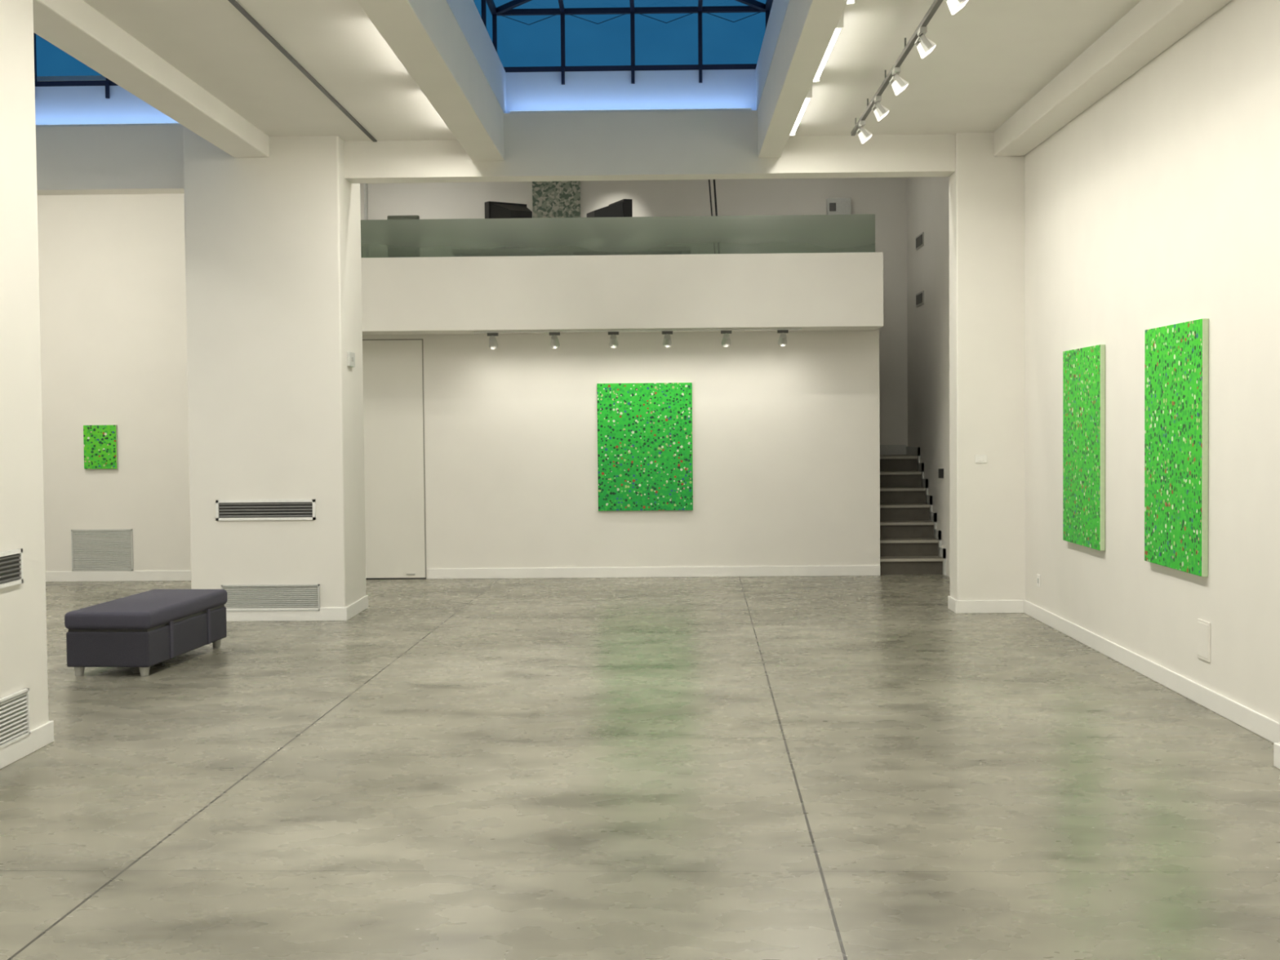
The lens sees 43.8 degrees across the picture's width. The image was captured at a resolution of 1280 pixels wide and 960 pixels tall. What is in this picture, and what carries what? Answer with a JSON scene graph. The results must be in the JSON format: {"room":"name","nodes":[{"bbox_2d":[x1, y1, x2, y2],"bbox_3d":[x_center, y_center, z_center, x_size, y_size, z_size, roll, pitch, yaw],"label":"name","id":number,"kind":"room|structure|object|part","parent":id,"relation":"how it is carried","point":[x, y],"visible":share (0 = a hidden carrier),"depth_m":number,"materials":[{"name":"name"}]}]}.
{"room":"museum","nodes":[
{"label":"museum","id":0,"kind":"room"},
{"bbox_2d":[36,75,106,80],"bbox_3d":[-1.743,-3.588,16.592,10.450,0.040,5.850,0,2,1],"label":"ceiling","id":1,"kind":"structure","parent":0,"point":[41,77],"depth_m":13.72,"materials":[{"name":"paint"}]},
{"bbox_2d":[708,179,719,253],"bbox_3d":[0.903,-2.754,18.709,0.072,1.821,0.275,-2,2,-30],"label":"hanging cable","id":2,"kind":"object","parent":1,"relation":"hanging from","point":[714,184],"visible":0.32,"depth_m":18.73,"materials":[{"name":"black metal"}]},
{"bbox_2d":[32,0,269,157],"bbox_3d":[-4.571,-2.826,8.131,2.850,0.680,10.700,0,2,1],"label":"beam","id":3,"kind":"structure","parent":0,"point":[74,27],"depth_m":10.19,"materials":[{"name":"white paint"}]},
{"bbox_2d":[37,193,879,578],"bbox_3d":[-2.213,-1.263,16.903,9.460,4.620,0.200,0,2,1],"label":"wall","id":4,"kind":"structure","parent":0,"point":[786,439],"depth_m":16.82,"materials":[{"name":"white paint"}]},
{"bbox_2d":[83,425,117,469],"bbox_3d":[-5.716,-0.349,16.869,0.350,0.465,0.036,0,2,1],"label":"painting","id":5,"kind":"object","parent":4,"relation":"attached to","point":[100,442],"visible":1,"depth_m":16.85,"materials":[{"name":"paint"}]},
{"bbox_2d":[71,528,133,570],"bbox_3d":[-5.716,0.745,16.919,0.650,0.440,0.015,0,2,1],"label":"air vent","id":6,"kind":"object","parent":4,"relation":"in","point":[98,549],"visible":1,"depth_m":16.92,"materials":[{"name":"metal"}]},
{"bbox_2d":[45,570,191,582],"bbox_3d":[-5.274,1.021,16.921,3.300,0.110,0.016,0,2,1],"label":"baseboard","id":7,"kind":"structure","parent":4,"relation":"attached to","point":[120,575],"depth_m":16.92,"materials":[{"name":"paint"}]},
{"bbox_2d":[362,338,426,579],"bbox_3d":[-2.717,-0.215,16.835,0.877,2.540,0.021,0,2,1],"label":"door","id":8,"kind":"structure","parent":4,"relation":"in","point":[393,419],"depth_m":16.84,"materials":[{"name":"paint"}]},
{"bbox_2d":[596,382,693,511],"bbox_3d":[0.053,-0.349,16.779,1.000,1.345,0.036,0,2,1],"label":"painting","id":9,"kind":"object","parent":4,"relation":"attached to","point":[645,463],"visible":1,"depth_m":16.76,"materials":[{"name":"paint"}]},
{"bbox_2d":[428,564,879,578],"bbox_3d":[0.146,0.974,16.835,4.780,0.110,0.016,0,2,1],"label":"baseboard","id":10,"kind":"structure","parent":4,"relation":"attached to","point":[865,570],"depth_m":16.83,"materials":[{"name":"paint"}]},
{"bbox_2d":[35,110,955,195],"bbox_3d":[-1.899,-2.781,13.545,10.220,0.596,0.300,0,2,1],"label":"beam","id":11,"kind":"structure","parent":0,"point":[661,145],"depth_m":13.38,"materials":[{"name":"white paint"}]},
{"bbox_2d":[83,0,1141,141],"bbox_3d":[-2.056,-2.599,3.571,10.720,0.150,19.750,0,2,1],"label":"ceiling","id":12,"kind":"structure","parent":0,"point":[988,59],"depth_m":10.56,"materials":[{"name":"paint"}]},
{"bbox_2d":[227,0,377,142],"bbox_3d":[-2.379,-2.523,3.674,0.030,0.022,19.440,0,2,1],"label":"ceiling track","id":13,"kind":"object","parent":12,"relation":"attached to","point":[234,2],"visible":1,"depth_m":10.50,"materials":[{"name":"black metal"}]},
{"bbox_2d":[355,0,848,160],"bbox_3d":[-0.202,-2.893,8.060,2.590,0.760,10.700,0,2,1],"label":"beam","id":14,"kind":"structure","parent":12,"relation":"attached to","point":[426,37],"depth_m":10.29,"materials":[{"name":"white paint"}]},
{"bbox_2d":[35,122,181,126],"bbox_3d":[-4.538,-2.999,13.463,2.150,0.023,0.030,0,2,1],"label":"light","id":15,"kind":"object","parent":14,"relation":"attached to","point":[176,123],"visible":0.44,"depth_m":13.45,"materials":[{"name":"white plastic"}]},
{"bbox_2d":[35,0,789,124],"bbox_3d":[-1.984,-3.056,8.308,10.220,0.442,10.750,0,2,1],"label":"curb","id":16,"kind":"object","parent":14,"relation":"attached to","point":[718,88],"visible":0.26,"depth_m":13.50,"materials":[{"name":"paint"}]},
{"bbox_2d":[33,32,118,98],"bbox_3d":[-4.625,-3.440,8.221,2.595,0.742,10.765,0,2,1],"label":"window","id":17,"kind":"structure","parent":16,"relation":"attached to","point":[107,82],"depth_m":13.57,"materials":[{"name":"metal"}]},
{"bbox_2d":[473,0,773,84],"bbox_3d":[-0.159,-3.558,8.147,2.361,0.762,10.765,0,2,1],"label":"frame","id":18,"kind":"structure","parent":16,"relation":"attached to","point":[753,6],"depth_m":13.48,"materials":[{"name":"metal"}]},
{"bbox_2d":[510,107,751,113],"bbox_3d":[-0.079,-3.103,13.390,2.030,0.023,0.030,0,2,1],"label":"light","id":19,"kind":"object","parent":14,"relation":"on","point":[734,108],"visible":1,"depth_m":13.38,"materials":[{"name":"white plastic"}]},
{"bbox_2d":[790,84,812,135],"bbox_3d":[1.208,-2.796,12.095,0.060,0.091,1.500,0,2,1],"label":"lamp","id":20,"kind":"object","parent":12,"relation":"attached to","point":[809,95],"visible":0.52,"depth_m":11.82,"materials":[{"name":"white plastic"}]},
{"bbox_2d":[813,12,843,82],"bbox_3d":[1.177,-2.728,10.096,0.060,0.091,1.500,0,2,1],"label":"lamp","id":21,"kind":"object","parent":12,"relation":"attached to","point":[840,25],"visible":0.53,"depth_m":9.88,"materials":[{"name":"white plastic"}]},
{"bbox_2d":[846,0,854,4],"bbox_3d":[1.146,-2.660,8.097,0.060,0.091,1.500,0,2,1],"label":"lamp","id":22,"kind":"object","parent":12,"relation":"attached to","point":[849,2],"visible":0.69,"depth_m":8.82,"materials":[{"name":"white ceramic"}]},
{"bbox_2d":[850,0,943,135],"bbox_3d":[1.648,-2.683,8.839,0.030,0.104,7.900,0,2,1],"label":"track","id":23,"kind":"object","parent":12,"relation":"attached to","point":[935,6],"visible":1,"depth_m":10.14,"materials":[{"name":"white metal"}]},
{"bbox_2d":[856,120,872,143],"bbox_3d":[1.719,-2.665,12.191,0.104,0.157,0.176,0,2,1],"label":"floodlight","id":24,"kind":"object","parent":23,"relation":"hanging from","point":[864,135],"visible":1,"depth_m":12.13,"materials":[{"name":"white metal"}]},
{"bbox_2d":[871,95,888,121],"bbox_3d":[1.705,-2.634,11.282,0.104,0.157,0.176,0,2,1],"label":"floodlight","id":25,"kind":"object","parent":23,"relation":"hanging from","point":[881,111],"visible":1,"depth_m":11.22,"materials":[{"name":"white metal"}]},
{"bbox_2d":[888,66,908,95],"bbox_3d":[1.691,-2.604,10.392,0.104,0.157,0.176,0,2,1],"label":"floodlight","id":26,"kind":"object","parent":23,"relation":"hanging from","point":[900,84],"visible":1,"depth_m":10.34,"materials":[{"name":"white metal"}]},
{"bbox_2d":[914,26,936,58],"bbox_3d":[1.675,-2.568,9.343,0.104,0.157,0.176,0,2,1],"label":"floodlight","id":27,"kind":"object","parent":23,"relation":"hanging from","point":[924,47],"visible":1,"depth_m":9.29,"materials":[{"name":"white metal"}]},
{"bbox_2d":[945,0,968,14],"bbox_3d":[1.659,-2.534,8.344,0.104,0.157,0.176,0,2,1],"label":"floodlight","id":28,"kind":"object","parent":23,"relation":"hanging from","point":[954,6],"visible":1,"depth_m":8.31,"materials":[{"name":"white metal"}]},
{"bbox_2d":[993,0,1231,156],"bbox_3d":[2.926,-2.480,3.598,0.260,0.220,19.450,0,2,1],"label":"beam","id":29,"kind":"structure","parent":12,"relation":"attached to","point":[1151,27],"depth_m":10.19,"materials":[{"name":"white paint"}]},
{"bbox_2d":[360,252,883,331],"bbox_3d":[-0.581,-1.949,17.705,6.110,0.742,3.300,0,2,1],"label":"wall","id":30,"kind":"structure","parent":0,"point":[837,289],"depth_m":16.05,"materials":[{"name":"white paint"}]},
{"bbox_2d":[362,326,881,335],"bbox_3d":[-0.578,-1.688,17.744,6.110,0.217,3.240,0,2,1],"label":"floor","id":31,"kind":"structure","parent":0,"point":[838,328],"depth_m":16.46,"materials":[{"name":"white paint"}]},
{"bbox_2d":[364,183,368,257],"bbox_3d":[-3.019,-2.669,17.268,0.140,1.818,0.040,0,2,1],"label":"pipe","id":32,"kind":"object","parent":31,"relation":"on","point":[366,209],"visible":0.02,"depth_m":17.24,"materials":[{"name":"white metal"}]},
{"bbox_2d":[386,215,419,257],"bbox_3d":[-2.525,-2.300,16.973,0.512,1.088,0.574,0,2,1],"label":"office chair","id":33,"kind":"object","parent":31,"relation":"on","point":[396,247],"visible":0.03,"depth_m":17.15,"materials":[{"name":"fabric"}]},
{"bbox_2d":[451,246,690,257],"bbox_3d":[-0.738,-2.163,17.675,2.600,0.739,0.750,0,2,1],"label":"desk","id":34,"kind":"object","parent":31,"relation":"on","point":[667,250],"visible":0.29,"depth_m":17.31,"materials":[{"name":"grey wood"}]},
{"bbox_2d":[484,200,532,248],"bbox_3d":[-1.397,-2.787,17.460,0.480,0.530,0.405,-2,2,-34],"label":"computer monitor","id":35,"kind":"object","parent":34,"relation":"on","point":[493,210],"visible":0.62,"depth_m":17.39,"materials":[{"name":"plastic"}]},
{"bbox_2d":[586,199,632,247],"bbox_3d":[-0.352,-2.798,17.514,0.405,0.530,0.480,-1,2,-21],"label":"computer monitor","id":36,"kind":"object","parent":34,"relation":"on","point":[624,207],"visible":0.39,"depth_m":17.34,"materials":[{"name":"plastic"}]},
{"bbox_2d":[360,213,875,244],"bbox_3d":[-0.633,-2.204,16.132,6.020,0.905,0.012,0,2,1],"label":"glass balustrade","id":37,"kind":"object","parent":31,"relation":"on","point":[612,230],"visible":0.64,"depth_m":16.11,"materials":[{"name":"grey"}]},
{"bbox_2d":[472,328,801,333],"bbox_3d":[-0.030,-1.524,16.245,3.350,0.017,0.030,0,2,1],"label":"track","id":38,"kind":"object","parent":31,"relation":"attached to","point":[753,329],"visible":1,"depth_m":16.23,"materials":[{"name":"white metal"}]},
{"bbox_2d":[487,333,498,349],"bbox_3d":[-1.504,-1.420,16.281,0.110,0.166,0.153,0,2,1],"label":"spotlight","id":39,"kind":"object","parent":38,"relation":"hanging from","point":[493,344],"visible":1,"depth_m":16.25,"materials":[{"name":"grey metal"}]},
{"bbox_2d":[549,332,559,348],"bbox_3d":[-0.871,-1.425,16.271,0.110,0.166,0.153,0,2,1],"label":"spotlight","id":40,"kind":"object","parent":38,"relation":"hanging from","point":[554,344],"visible":1,"depth_m":16.24,"materials":[{"name":"grey metal"}]},
{"bbox_2d":[608,331,618,348],"bbox_3d":[-0.270,-1.430,16.261,0.110,0.166,0.153,0,2,1],"label":"spotlight","id":41,"kind":"object","parent":38,"relation":"hanging from","point":[613,343],"visible":1,"depth_m":16.23,"materials":[{"name":"grey metal"}]},
{"bbox_2d":[662,331,672,347],"bbox_3d":[0.280,-1.435,16.253,0.110,0.166,0.153,0,2,1],"label":"spotlight","id":42,"kind":"object","parent":38,"relation":"hanging from","point":[667,343],"visible":1,"depth_m":16.22,"materials":[{"name":"grey metal"}]},
{"bbox_2d":[720,330,731,346],"bbox_3d":[0.880,-1.440,16.243,0.110,0.166,0.153,0,2,1],"label":"spotlight","id":43,"kind":"object","parent":38,"relation":"hanging from","point":[726,342],"visible":1,"depth_m":16.21,"materials":[{"name":"grey metal"}]},
{"bbox_2d":[777,329,788,346],"bbox_3d":[1.456,-1.445,16.234,0.110,0.166,0.153,0,2,1],"label":"spotlight","id":44,"kind":"object","parent":38,"relation":"hanging from","point":[782,341],"visible":1,"depth_m":16.20,"materials":[{"name":"grey metal"}]},
{"bbox_2d":[360,177,907,446],"bbox_3d":[-0.128,-1.369,19.469,7.350,4.620,0.200,0,2,1],"label":"wall","id":45,"kind":"structure","parent":0,"point":[886,197],"depth_m":19.30,"materials":[{"name":"white paint"}]},
{"bbox_2d":[532,181,581,248],"bbox_3d":[-1.009,-2.996,19.306,0.580,1.300,0.038,0,2,1],"label":"painting","id":46,"kind":"object","parent":45,"relation":"attached to","point":[550,199],"visible":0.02,"depth_m":19.28},
{"bbox_2d":[826,197,850,214],"bbox_3d":[2.397,-3.293,19.194,0.280,0.200,0.136,0,2,1],"label":"wall speaker","id":47,"kind":"object","parent":45,"relation":"attached to","point":[835,206],"visible":0.88,"depth_m":19.13,"materials":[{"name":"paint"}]},
{"bbox_2d":[0,574,1279,959],"bbox_3d":[-1.970,1.449,6.785,10.820,0.120,26.000,0,2,1],"label":"floor","id":48,"kind":"structure","parent":0,"point":[846,767],"depth_m":6.96,"materials":[{"name":"concrete"}]},
{"bbox_2d":[0,0,48,730],"bbox_3d":[-3.482,-0.662,7.187,0.820,4.100,1.900,0,2,1],"label":"column","id":49,"kind":"structure","parent":48,"relation":"on","point":[23,609],"depth_m":7.87,"materials":[{"name":"white paint"}]},
{"bbox_2d":[0,548,23,588],"bbox_3d":[-3.051,0.436,7.428,0.015,0.170,0.820,0,2,1],"label":"air vent","id":50,"kind":"object","parent":49,"relation":"attached to","point":[11,561],"visible":1,"depth_m":7.71,"materials":[{"name":"white metal"}]},
{"bbox_2d":[0,688,30,748],"bbox_3d":[-3.042,1.161,7.442,0.020,0.230,0.900,0,2,1],"label":"air vent","id":51,"kind":"object","parent":49,"relation":"attached to","point":[15,716],"visible":1,"depth_m":7.73,"materials":[{"name":"white metal"}]},
{"bbox_2d":[0,720,53,768],"bbox_3d":[-3.456,1.331,7.262,0.836,0.110,1.916,0,2,1],"label":"baseboard","id":52,"kind":"structure","parent":49,"relation":"attached to","point":[42,735],"depth_m":7.88,"materials":[{"name":"paint"}]},
{"bbox_2d":[64,589,227,676],"bbox_3d":[-3.396,1.044,11.066,0.580,0.425,1.500,0,2,5],"label":"ottoman bench","id":53,"kind":"object","parent":48,"relation":"on","point":[143,630],"visible":1,"depth_m":10.43,"materials":[{"name":"fabric"}]},
{"bbox_3d":[-3.397,0.889,11.061,0.580,0.115,1.500,0,2,5],"label":"lid","id":54,"kind":"part","parent":53,"relation":"part of","materials":[{"name":"fabric"}]},
{"bbox_2d":[182,125,366,607],"bbox_3d":[-3.116,-0.936,13.701,1.290,4.200,0.950,0,2,1],"label":"column","id":55,"kind":"structure","parent":48,"relation":"on","point":[273,267],"depth_m":13.23,"materials":[{"name":"white paint"}]},
{"bbox_2d":[215,499,315,520],"bbox_3d":[-3.118,0.250,13.259,0.830,0.170,0.015,0,2,1],"label":"air vent","id":56,"kind":"object","parent":55,"relation":"attached to","point":[235,509],"visible":1,"depth_m":13.26,"materials":[{"name":"white metal"}]},
{"bbox_2d":[221,584,319,611],"bbox_3d":[-3.081,0.984,13.281,0.820,0.220,0.020,0,2,1],"label":"air vent","id":57,"kind":"object","parent":55,"relation":"attached to","point":[242,596],"visible":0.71,"depth_m":13.28,"materials":[{"name":"metal"}]},
{"bbox_2d":[226,595,368,621],"bbox_3d":[-3.098,1.108,13.762,1.322,0.110,0.966,0,2,1],"label":"baseboard","id":58,"kind":"structure","parent":55,"relation":"attached to","point":[325,614],"depth_m":13.28,"materials":[{"name":"paint"}]},
{"bbox_2d":[346,351,355,367],"bbox_3d":[-2.459,-1.028,13.563,0.028,0.120,0.220,0,2,1],"label":"thermostat","id":59,"kind":"object","parent":55,"relation":"attached to","point":[350,356],"visible":1,"depth_m":13.49,"materials":[{"name":"paint"}]},
{"bbox_2d":[880,454,943,574],"bbox_3d":[2.897,0.349,18.089,0.683,1.225,2.560,0,2,1],"label":"staircase","id":60,"kind":"structure","parent":48,"relation":"on","point":[908,545],"depth_m":17.41,"materials":[{"name":"concrete"}]},
{"bbox_2d":[948,132,1025,599],"bbox_3d":[2.966,-1.003,13.509,0.620,4.236,0.360,0,2,1],"label":"column","id":61,"kind":"structure","parent":48,"relation":"on","point":[987,192],"depth_m":13.34,"materials":[{"name":"white paint"}]},
{"bbox_2d":[974,454,986,462],"bbox_3d":[2.861,-0.178,13.352,0.100,0.070,0.011,0,2,1],"label":"light switch","id":62,"kind":"object","parent":61,"relation":"attached to","point":[978,458],"visible":1,"depth_m":13.35,"materials":[{"name":"paint"}]},
{"bbox_2d":[947,595,1023,613],"bbox_3d":[2.944,1.060,13.572,0.570,0.110,0.376,0,2,1],"label":"baseboard","id":63,"kind":"structure","parent":61,"relation":"attached to","point":[957,606],"depth_m":13.39,"materials":[{"name":"paint"}]},
{"bbox_2d":[1279,697,1279,744],"bbox_3d":[3.044,-0.563,6.513,0.250,3.830,1.550,0,2,1],"label":"column","id":64,"kind":"structure","parent":48,"relation":"on","point":[1279,697],"depth_m":7.33,"materials":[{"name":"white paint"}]},
{"bbox_2d":[906,176,950,577],"bbox_3d":[3.351,-1.299,16.465,0.300,4.620,5.700,0,2,1],"label":"wall","id":65,"kind":"structure","parent":0,"point":[927,197],"depth_m":17.56,"materials":[{"name":"white paint"}]},
{"bbox_2d":[880,444,946,575],"bbox_3d":[2.896,0.290,18.067,0.688,1.345,2.620,0,2,1],"label":"baseboard","id":66,"kind":"structure","parent":65,"relation":"attached to","point":[884,449],"depth_m":18.14,"materials":[{"name":"paint"}]},
{"bbox_2d":[915,231,924,250],"bbox_3d":[3.208,-2.739,18.270,0.016,0.150,0.500,0,2,1],"label":"step light","id":67,"kind":"object","parent":65,"relation":"attached to","point":[920,238],"visible":1,"depth_m":18.21,"materials":[{"name":"grey metal"}]},
{"bbox_2d":[915,290,924,306],"bbox_3d":[3.214,-2.080,18.292,0.016,0.150,0.500,0,2,1],"label":"step light","id":68,"kind":"object","parent":65,"relation":"attached to","point":[919,296],"visible":1,"depth_m":18.23,"materials":[{"name":"grey metal"}]},
{"bbox_2d":[938,468,943,478],"bbox_3d":[3.192,-0.070,16.880,0.049,0.100,0.040,0,2,1],"label":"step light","id":69,"kind":"object","parent":65,"relation":"attached to","point":[940,470],"visible":1,"depth_m":16.86,"materials":[{"name":"black metal"}]},
{"bbox_2d":[1025,0,1279,722],"bbox_3d":[3.196,-0.863,3.648,0.250,4.620,19.950,0,2,1],"label":"wall","id":70,"kind":"structure","parent":0,"point":[1157,205],"depth_m":9.47,"materials":[{"name":"white paint"}]},
{"bbox_2d":[1036,573,1040,587],"bbox_3d":[3.225,0.815,12.886,0.011,0.100,0.100,0,2,1],"label":"wall socket","id":71,"kind":"object","parent":70,"relation":"attached to","point":[1038,576],"visible":1,"depth_m":12.87,"materials":[{"name":"paint"}]},
{"bbox_2d":[1062,344,1105,551],"bbox_3d":[3.180,-0.238,11.420,0.036,1.415,1.020,0,2,1],"label":"painting","id":72,"kind":"object","parent":70,"relation":"attached to","point":[1083,368],"visible":1,"depth_m":11.32,"materials":[{"name":"paint"}]},
{"bbox_2d":[1023,600,1279,768],"bbox_3d":[2.983,1.393,3.704,0.216,0.110,19.400,0,2,1],"label":"baseboard","id":73,"kind":"structure","parent":70,"relation":"attached to","point":[1253,721],"depth_m":9.47,"materials":[{"name":"paint"}]},
{"bbox_2d":[1144,318,1208,577],"bbox_3d":[3.148,-0.196,9.371,0.036,1.435,1.060,0,2,1],"label":"painting","id":74,"kind":"object","parent":70,"relation":"attached to","point":[1176,356],"visible":1,"depth_m":9.28,"materials":[{"name":"paint"}]},
{"bbox_2d":[1197,618,1210,662],"bbox_3d":[3.164,0.897,8.915,0.010,0.221,0.204,0,2,1],"label":"wall socket","id":75,"kind":"object","parent":70,"relation":"attached to","point":[1203,627],"visible":1,"depth_m":8.91,"materials":[{"name":"white paint"}]}
]}

